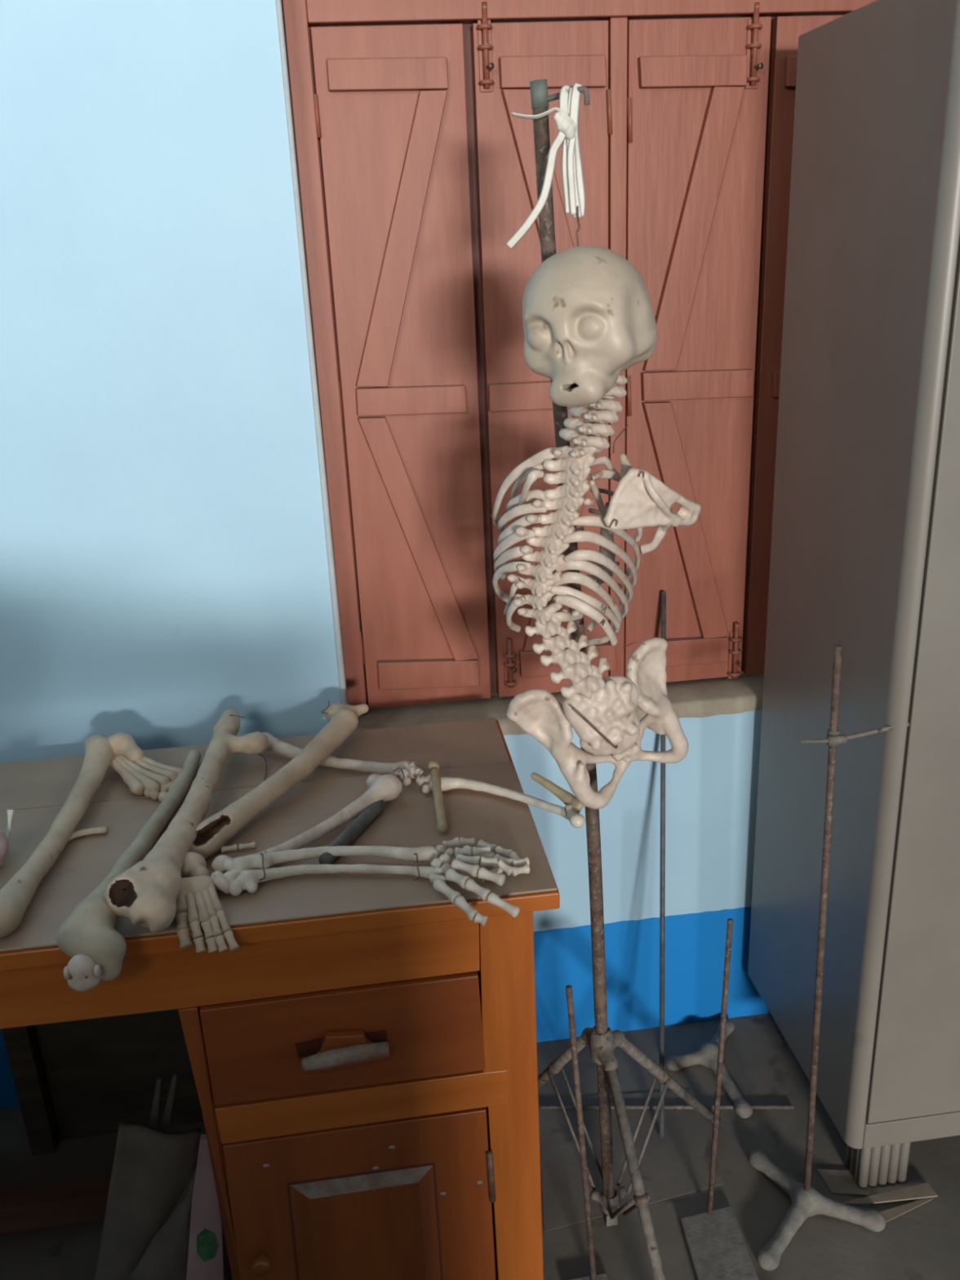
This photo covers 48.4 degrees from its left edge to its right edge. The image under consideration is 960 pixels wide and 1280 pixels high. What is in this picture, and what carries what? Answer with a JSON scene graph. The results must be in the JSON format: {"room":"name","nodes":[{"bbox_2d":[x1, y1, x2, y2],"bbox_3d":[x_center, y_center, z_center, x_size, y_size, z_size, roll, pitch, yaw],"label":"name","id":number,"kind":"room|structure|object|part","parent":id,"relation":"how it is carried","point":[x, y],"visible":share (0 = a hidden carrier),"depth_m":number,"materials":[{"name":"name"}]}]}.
{"room":"science classroom","nodes":[
{"label":"science classroom","id":0,"kind":"room"},
{"bbox_2d":[0,0,769,1110],"bbox_3d":[-0.235,-0.566,1.732,4.400,2.900,0.240,-5,20,-6],"label":"wall","id":1,"kind":"structure","parent":0,"point":[164,572],"depth_m":1.68,"materials":[{"name":"blue paint"}]},
{"bbox_2d":[275,0,347,704],"bbox_3d":[-0.267,-0.601,1.587,0.013,1.630,0.013,-5,20,-6],"label":"trim","id":2,"kind":"structure","parent":1,"relation":"attached to","point":[335,605],"depth_m":1.65,"materials":[{"name":"grey paint"}]},
{"bbox_2d":[354,671,764,735],"bbox_3d":[0.281,0.093,2.040,1.061,0.033,0.248,-5,20,-6],"label":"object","id":3,"kind":"structure","parent":1,"relation":"attached to","point":[708,697],"depth_m":1.94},
{"bbox_2d":[282,0,875,715],"bbox_3d":[0.250,-0.675,1.723,1.058,1.626,0.076,-5,20,-6],"label":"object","id":4,"kind":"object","parent":1,"relation":"in","point":[417,172],"depth_m":1.73,"materials":[{"name":"red paint"}]},
{"bbox_2d":[310,23,491,709],"bbox_3d":[-0.115,-0.398,1.772,0.224,1.090,0.022,-5,20,-6],"label":"shutter","id":5,"kind":"object","parent":4,"relation":"attached to","point":[406,655],"depth_m":1.74,"materials":[{"name":"red paint"}]},
{"bbox_3d":[0.008,-0.884,1.590,0.009,0.114,0.009,3,21,15],"label":"bolt rod","id":6,"kind":"part","parent":4,"relation":"part of","materials":[{"name":"red metal"}]},
{"bbox_3d":[0.013,-0.855,1.593,0.010,0.010,0.017,-16,24,-32],"label":"bolt knob","id":7,"kind":"part","parent":4,"relation":"part of","materials":[{"name":"metal"}]},
{"bbox_3d":[0.054,0.042,1.934,0.009,0.094,0.009,-13,23,-27],"label":"bolt rod","id":8,"kind":"part","parent":4,"relation":"part of","materials":[{"name":"red metal"}]},
{"bbox_3d":[0.058,0.052,1.930,0.010,0.010,0.017,-16,24,-32],"label":"bolt knob","id":9,"kind":"part","parent":4,"relation":"part of","materials":[{"name":"metal"}]},
{"bbox_2d":[471,20,608,697],"bbox_3d":[0.113,-0.417,1.796,0.206,1.090,0.022,-5,20,-6],"label":"shutter","id":10,"kind":"object","parent":4,"relation":"attached to","point":[501,201],"depth_m":1.71,"materials":[{"name":"red paint"}]},
{"bbox_2d":[624,16,771,682],"bbox_3d":[0.357,-0.438,1.823,0.224,1.090,0.022,-5,20,-6],"label":"shutter","id":11,"kind":"object","parent":4,"relation":"attached to","point":[704,568],"depth_m":1.79,"materials":[{"name":"red paint"}]},
{"bbox_3d":[0.474,0.020,1.984,0.009,0.109,0.009,3,21,15],"label":"bolt rod","id":12,"kind":"part","parent":4,"relation":"part of","materials":[{"name":"red metal"}]},
{"bbox_3d":[0.479,0.044,1.985,0.010,0.010,0.017,-16,24,-32],"label":"bolt knob","id":13,"kind":"part","parent":4,"relation":"part of","materials":[{"name":"metal"}]},
{"bbox_3d":[0.421,-0.912,1.637,0.009,0.112,0.009,-13,23,-27],"label":"bolt rod","id":14,"kind":"part","parent":4,"relation":"part of","materials":[{"name":"red metal"}]},
{"bbox_3d":[0.426,-0.880,1.641,0.010,0.010,0.017,-16,24,-32],"label":"bolt knob","id":15,"kind":"part","parent":4,"relation":"part of","materials":[{"name":"metal"}]},
{"bbox_2d":[742,14,844,675],"bbox_3d":[0.597,-0.458,1.849,0.244,1.090,0.022,-5,20,-6],"label":"shutter","id":16,"kind":"object","parent":4,"relation":"attached to","point":[784,31],"depth_m":1.80,"materials":[{"name":"red paint"}]},
{"bbox_2d":[0,1013,959,1279],"bbox_3d":[0.034,1.359,0.753,4.400,0.050,3.440,-5,20,-6],"label":"floor","id":17,"kind":"structure","parent":0,"point":[922,1242],"depth_m":1.79,"materials":[{"name":"grey concrete"}]},
{"bbox_2d":[0,717,559,1279],"bbox_3d":[-0.643,0.641,1.607,1.463,0.760,0.551,-5,20,-6],"label":"desk","id":18,"kind":"object","parent":17,"relation":"on","point":[360,1073],"depth_m":1.43,"materials":[{"name":"brown laminate"}]},
{"bbox_2d":[0,809,13,867],"bbox_3d":[-0.647,0.271,1.424,0.044,0.061,0.075,-5,20,-6],"label":"plastic bag","id":19,"kind":"object","parent":18,"relation":"on","point":[4,839],"visible":1,"depth_m":1.41,"materials":[{"name":"white plastic"}]},
{"bbox_3d":[-0.807,0.582,1.827,0.040,0.732,0.040,-5,20,-6],"label":"leg","id":20,"kind":"part","parent":18,"relation":"part of","materials":[{"name":"brown wood"}]},
{"bbox_3d":[-0.870,0.919,1.691,0.984,0.050,0.040,-5,20,-6],"label":"foot rail","id":21,"kind":"part","parent":18,"relation":"part of","materials":[{"name":"brown wood"}]},
{"bbox_2d":[0,734,114,937],"bbox_3d":[-0.585,0.250,1.478,0.056,0.058,0.497,-3,20,-2],"label":"bone","id":22,"kind":"object","parent":18,"relation":"on","point":[15,896],"visible":1,"depth_m":1.43},
{"bbox_2d":[67,826,107,841],"bbox_3d":[-0.558,0.273,1.478,0.087,0.008,0.030,-19,26,-37],"label":"bone","id":23,"kind":"object","parent":18,"relation":"on","point":[96,830],"visible":0.65,"depth_m":1.49},
{"bbox_3d":[-0.608,0.560,1.864,0.360,0.732,0.012,-5,20,-6],"label":"modesty panel","id":24,"kind":"part","parent":18,"relation":"part of","materials":[{"name":"brown wood"}]},
{"bbox_2d":[56,749,200,981],"bbox_3d":[-0.464,0.271,1.450,0.082,0.077,0.519,-4,20,-3],"label":"bone","id":25,"kind":"object","parent":18,"relation":"on","point":[90,931],"visible":0.85,"depth_m":1.24},
{"bbox_2d":[63,953,101,991],"bbox_3d":[-0.448,0.377,1.212,0.041,0.046,0.030,-5,20,-6],"label":"kneecap","id":26,"kind":"object","parent":25,"relation":"hanging from","point":[81,966],"visible":1,"depth_m":1.20,"materials":[{"name":"plastic"}]},
{"bbox_2d":[107,732,182,801],"bbox_3d":[-0.515,0.192,1.627,0.222,0.058,0.082,13,25,35],"label":"skeleton","id":27,"kind":"object","parent":18,"relation":"on","point":[143,775],"visible":0.88,"depth_m":1.62},
{"bbox_2d":[94,1121,201,1279],"bbox_3d":[-0.488,0.845,1.556,0.185,0.310,0.077,-5,20,-6],"label":"sheet","id":28,"kind":"object","parent":18,"relation":"in","point":[153,1167],"visible":0.73,"depth_m":1.54,"materials":[{"name":"grey paper"}]},
{"bbox_3d":[-0.480,0.684,1.576,0.031,0.091,0.004,-5,20,-6],"label":"board strip","id":29,"kind":"part","parent":18,"relation":"part of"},
{"bbox_2d":[128,1166,196,1279],"bbox_3d":[-0.440,0.851,1.531,0.140,0.289,0.046,-10,22,-19],"label":"sheet","id":30,"kind":"object","parent":18,"relation":"in","point":[165,1257],"visible":0.66,"depth_m":1.53,"materials":[{"name":"grey paper"}]},
{"bbox_3d":[-0.460,0.682,1.578,0.037,0.097,0.004,-5,20,-6],"label":"board strip","id":31,"kind":"part","parent":18,"relation":"part of","materials":[{"name":"wood"}]},
{"bbox_2d":[104,709,268,933],"bbox_3d":[-0.383,0.229,1.490,0.101,0.068,0.558,-1,20,3],"label":"bone","id":32,"kind":"object","parent":18,"relation":"on","point":[146,893],"visible":1,"depth_m":1.33,"materials":[{"name":"plastic"}]},
{"bbox_2d":[186,1134,224,1279],"bbox_3d":[-0.404,0.842,1.528,0.077,0.328,0.011,-5,20,-6],"label":"packet","id":33,"kind":"object","parent":18,"relation":"in","point":[206,1247],"visible":0.9,"depth_m":1.52,"materials":[{"name":"paper"}]},
{"bbox_2d":[196,1228,218,1262],"bbox_3d":[-0.392,0.869,1.534,0.031,0.063,0.001,-5,20,-6],"label":"picture","id":34,"kind":"object","parent":33,"relation":"attached to","point":[207,1239],"depth_m":1.53},
{"bbox_2d":[174,851,239,952],"bbox_3d":[-0.350,0.322,1.310,0.063,0.062,0.169,-12,22,-25],"label":"skeleton","id":35,"kind":"object","parent":18,"relation":"on","point":[197,890],"visible":0.85,"depth_m":1.28},
{"bbox_3d":[-0.388,0.624,1.664,0.022,0.732,0.460,-5,20,-6],"label":"kneehole panel","id":36,"kind":"part","parent":18,"relation":"part of","materials":[{"name":"brown wood"}]},
{"bbox_2d":[220,841,256,853],"bbox_3d":[-0.324,0.278,1.435,0.046,0.010,0.010,-6,21,-10],"label":"fragment","id":37,"kind":"object","parent":18,"relation":"on","point":[252,845],"visible":1,"depth_m":1.43,"materials":[{"name":"beige"}]},
{"bbox_3d":[-0.298,0.852,1.459,0.027,0.026,0.026,-5,20,-6],"label":"door knob","id":38,"kind":"part","parent":18,"relation":"part of","materials":[{"name":"brown wood"}]},
{"bbox_2d":[262,1164,270,1168],"bbox_3d":[-0.285,0.700,1.424,0.010,0.006,0.005,-13,23,-27],"label":"light","id":39,"kind":"object","parent":18,"relation":"attached to","point":[264,1166],"depth_m":1.42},
{"bbox_2d":[189,700,368,859],"bbox_3d":[-0.291,0.196,1.578,0.063,0.063,0.445,6,22,21],"label":"bone","id":40,"kind":"object","parent":18,"relation":"on","point":[214,832],"visible":0.93,"depth_m":1.54,"materials":[{"name":"plastic"}]},
{"bbox_3d":[-0.171,0.511,1.375,0.352,0.153,0.016,-5,20,-6],"label":"drawer","id":41,"kind":"part","parent":18,"relation":"part of","materials":[{"name":"brown wood"}]},
{"bbox_3d":[-0.171,0.522,1.354,0.113,0.050,0.028,-5,20,-6],"label":"drawer pull","id":42,"kind":"part","parent":18,"relation":"part of","materials":[{"name":"grey metal"}]},
{"bbox_2d":[318,800,385,864],"bbox_3d":[-0.172,0.260,1.452,0.020,0.019,0.161,6,22,22],"label":"rod","id":43,"kind":"object","parent":18,"relation":"on","point":[356,828],"visible":0.94,"depth_m":1.45,"materials":[{"name":"grey metal"}]},
{"bbox_3d":[-0.160,0.827,1.498,0.358,0.387,0.020,-5,20,-6],"label":"cupboard door","id":44,"kind":"part","parent":18,"relation":"part of","materials":[{"name":"brown wood"}]},
{"bbox_3d":[-0.153,0.614,1.425,0.385,0.062,0.022,-5,20,-6],"label":"rail","id":45,"kind":"part","parent":18,"relation":"part of","materials":[{"name":"orange wood"}]},
{"bbox_3d":[-0.158,0.856,1.493,0.201,0.275,0.007,-5,20,-6],"label":"raised panel","id":46,"kind":"part","parent":18,"relation":"part of","materials":[{"name":"brown wood"}]},
{"bbox_2d":[210,773,529,926],"bbox_3d":[-0.118,0.285,1.350,0.368,0.047,0.321,15,27,39],"label":"bone","id":47,"kind":"object","parent":18,"relation":"on","point":[232,876],"visible":0.99,"depth_m":1.36,"materials":[{"name":"plastic"}]},
{"bbox_2d":[372,1166,379,1171],"bbox_3d":[-0.141,0.716,1.450,0.010,0.006,0.006,-1,20,4],"label":"light","id":48,"kind":"object","parent":18,"relation":"attached to","point":[374,1168],"depth_m":1.45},
{"bbox_2d":[388,1145,395,1150],"bbox_3d":[-0.119,0.684,1.441,0.010,0.006,0.005,-1,20,5],"label":"light","id":49,"kind":"object","parent":18,"relation":"attached to","point":[390,1147],"depth_m":1.44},
{"bbox_2d":[262,732,585,827],"bbox_3d":[-0.099,0.190,1.580,0.585,0.052,0.064,10,24,30],"label":"bone","id":50,"kind":"object","parent":18,"relation":"on","point":[406,770],"visible":0.94,"depth_m":1.55,"materials":[{"name":"plastic"}]},
{"bbox_2d":[427,760,448,833],"bbox_3d":[-0.060,0.221,1.520,0.017,0.034,0.164,-5,20,-5],"label":"bone","id":51,"kind":"object","parent":18,"relation":"on","point":[433,766],"visible":1,"depth_m":1.51},
{"bbox_2d":[440,1191,446,1196],"bbox_3d":[-0.051,0.767,1.481,0.010,0.005,0.006,1,21,8],"label":"light","id":52,"kind":"object","parent":18,"relation":"attached to","point":[442,1193],"depth_m":1.48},
{"bbox_2d":[476,1181,483,1185],"bbox_3d":[0.000,0.752,1.483,0.010,0.005,0.006,-8,21,-14],"label":"light","id":53,"kind":"object","parent":18,"relation":"attached to","point":[478,1183],"depth_m":1.48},
{"bbox_3d":[0.043,0.671,1.483,0.073,0.732,0.040,-5,20,-6],"label":"corner post","id":54,"kind":"part","parent":18,"relation":"part of","materials":[{"name":"orange wood"}]},
{"bbox_2d":[565,985,608,1279],"bbox_3d":[0.163,0.743,1.496,0.082,0.577,0.131,-5,20,-6],"label":"stand","id":55,"kind":"object","parent":17,"relation":"on","point":[593,1276],"visible":1,"depth_m":1.52,"materials":[{"name":"metal"}]},
{"bbox_3d":[0.175,1.009,1.594,0.082,0.010,0.131,-5,20,-6],"label":"plate","id":56,"kind":"part","parent":55,"relation":"part of","materials":[{"name":"metal"}]},
{"bbox_2d":[529,79,720,1279],"bbox_3d":[0.241,0.169,1.454,0.366,1.675,0.584,-5,20,-6],"label":"iron stand","id":57,"kind":"object","parent":17,"relation":"on","point":[602,1041],"visible":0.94,"depth_m":1.57,"materials":[{"name":"grey metal"}]},
{"bbox_2d":[506,82,585,248],"bbox_3d":[0.070,-0.510,1.153,0.089,0.164,0.034,-5,20,-6],"label":"string","id":58,"kind":"object","parent":57,"relation":"hanging from","point":[566,116],"visible":1,"depth_m":1.15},
{"bbox_3d":[0.117,0.739,1.825,0.017,0.351,0.263,-13,23,-25],"label":"leg","id":59,"kind":"part","parent":57,"relation":"part of","materials":[{"name":"grey metal"}]},
{"bbox_3d":[0.092,-0.584,1.153,0.063,0.018,0.008,16,27,41],"label":"hook arm","id":60,"kind":"part","parent":57,"relation":"part of","materials":[{"name":"grey metal"}]},
{"bbox_2d":[489,120,701,808],"bbox_3d":[0.119,-0.191,1.284,0.241,0.842,0.247,15,27,39],"label":"skeleton","id":61,"kind":"object","parent":57,"relation":"hanging from","point":[588,317],"visible":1,"depth_m":1.24,"materials":[{"name":"paint"}]},
{"bbox_3d":[0.142,0.108,1.304,0.063,0.066,0.011,-10,22,-19],"label":"fixing rod","id":62,"kind":"part","parent":61,"relation":"part of","materials":[{"name":"metal"}]},
{"bbox_3d":[0.206,-0.162,1.234,0.141,0.082,0.034,-15,23,-29],"label":"shoulder blade","id":63,"kind":"part","parent":61,"relation":"part of","materials":[{"name":"white plastic"}]},
{"bbox_3d":[0.240,0.841,1.536,0.017,0.351,0.284,-8,21,-14],"label":"leg","id":64,"kind":"part","parent":57,"relation":"part of","materials":[{"name":"grey metal"}]},
{"bbox_3d":[0.320,0.742,1.792,0.276,0.351,0.017,-19,26,-37],"label":"leg","id":65,"kind":"part","parent":57,"relation":"part of","materials":[{"name":"grey metal"}]},
{"bbox_2d":[538,1088,724,1231],"bbox_3d":[0.254,0.900,1.889,0.339,0.001,0.283,-5,20,-6],"label":"board","id":66,"kind":"object","parent":17,"relation":"on","point":[676,1164],"visible":0.57,"depth_m":1.87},
{"bbox_2d":[658,591,666,1137],"bbox_3d":[0.327,0.400,1.916,0.009,0.911,0.363,0,20,8],"label":"rod","id":67,"kind":"object","parent":66,"relation":"on","point":[662,883],"visible":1,"depth_m":1.91,"materials":[{"name":"grey metal"}]},
{"bbox_2d":[540,1105,794,1109],"bbox_3d":[0.344,0.862,1.973,0.463,0.007,0.007,-1,20,3],"label":"rod","id":68,"kind":"object","parent":66,"relation":"on","point":[542,1107],"visible":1,"depth_m":1.97,"materials":[{"name":"grey metal"}]},
{"bbox_2d":[665,1018,753,1118],"bbox_3d":[0.486,0.809,2.049,0.189,0.044,0.195,-17,25,-35],"label":"stand","id":69,"kind":"object","parent":17,"relation":"on","point":[706,1055],"visible":0.92,"depth_m":2.06,"materials":[{"name":"metal"}]},
{"bbox_2d":[680,918,758,1279],"bbox_3d":[0.365,0.704,1.579,0.101,0.576,0.174,-5,20,-6],"label":"stand","id":70,"kind":"object","parent":17,"relation":"on","point":[717,1249],"visible":1,"depth_m":1.68,"materials":[{"name":"metal"}]},
{"bbox_3d":[0.377,0.969,1.677,0.101,0.010,0.174,-5,20,-6],"label":"plate","id":71,"kind":"part","parent":70,"relation":"part of","materials":[{"name":"metal"}]},
{"bbox_3d":[0.370,0.672,1.651,0.020,0.566,0.008,1,21,10],"label":"upright rod","id":72,"kind":"part","parent":70,"relation":"part of","materials":[{"name":"metal"}]},
{"bbox_2d":[748,644,909,1271],"bbox_3d":[0.530,0.479,1.574,0.208,0.987,0.230,1,21,10],"label":"stand","id":73,"kind":"object","parent":17,"relation":"on","point":[806,1202],"visible":1,"depth_m":1.67,"materials":[{"name":"metal"}]},
{"bbox_3d":[0.507,0.463,1.591,0.030,0.967,0.010,13,25,36],"label":"upright rod","id":74,"kind":"part","parent":73,"relation":"part of","materials":[{"name":"metal"}]},
{"bbox_3d":[0.528,0.125,1.458,0.184,0.031,0.013,-3,20,-1],"label":"cross rod","id":75,"kind":"part","parent":73,"relation":"part of","materials":[{"name":"grey metal"}]},
{"bbox_2d":[817,1168,878,1195],"bbox_3d":[0.624,0.914,1.802,0.098,0.002,0.048,0,20,6],"label":"paper scrap","id":76,"kind":"object","parent":17,"relation":"on","point":[838,1181],"visible":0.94,"depth_m":1.80,"materials":[{"name":"grey paper"}]},
{"bbox_2d":[747,0,959,1189],"bbox_3d":[0.965,-0.006,1.696,0.884,1.775,0.449,-5,20,-6],"label":"tall cabinet","id":77,"kind":"object","parent":17,"relation":"on","point":[864,560],"visible":0.97,"depth_m":1.53,"materials":[{"name":"grey metal"}]},
{"bbox_3d":[1.036,0.751,1.747,0.860,0.049,0.012,-5,20,-6],"label":"rail","id":78,"kind":"part","parent":77,"relation":"part of","materials":[{"name":"grey metal"}]},
{"bbox_3d":[0.784,0.020,1.444,0.416,1.547,0.010,-5,20,-6],"label":"locker door","id":79,"kind":"part","parent":77,"relation":"part of","materials":[{"name":"grey metal"}]},
{"bbox_2d":[842,1182,937,1204],"bbox_3d":[0.669,0.919,1.765,0.168,0.003,0.026,-5,20,-6],"label":"paper scrap","id":80,"kind":"object","parent":17,"relation":"on","point":[923,1190],"visible":0.93,"depth_m":1.76,"materials":[{"name":"beige paper"}]},
{"bbox_2d":[879,1197,933,1222],"bbox_3d":[0.694,0.931,1.744,0.125,0.002,0.020,-8,21,-13],"label":"paper scrap","id":81,"kind":"object","parent":17,"relation":"on","point":[891,1214],"visible":0.79,"depth_m":1.75,"materials":[{"name":"beige paper"}]}
]}

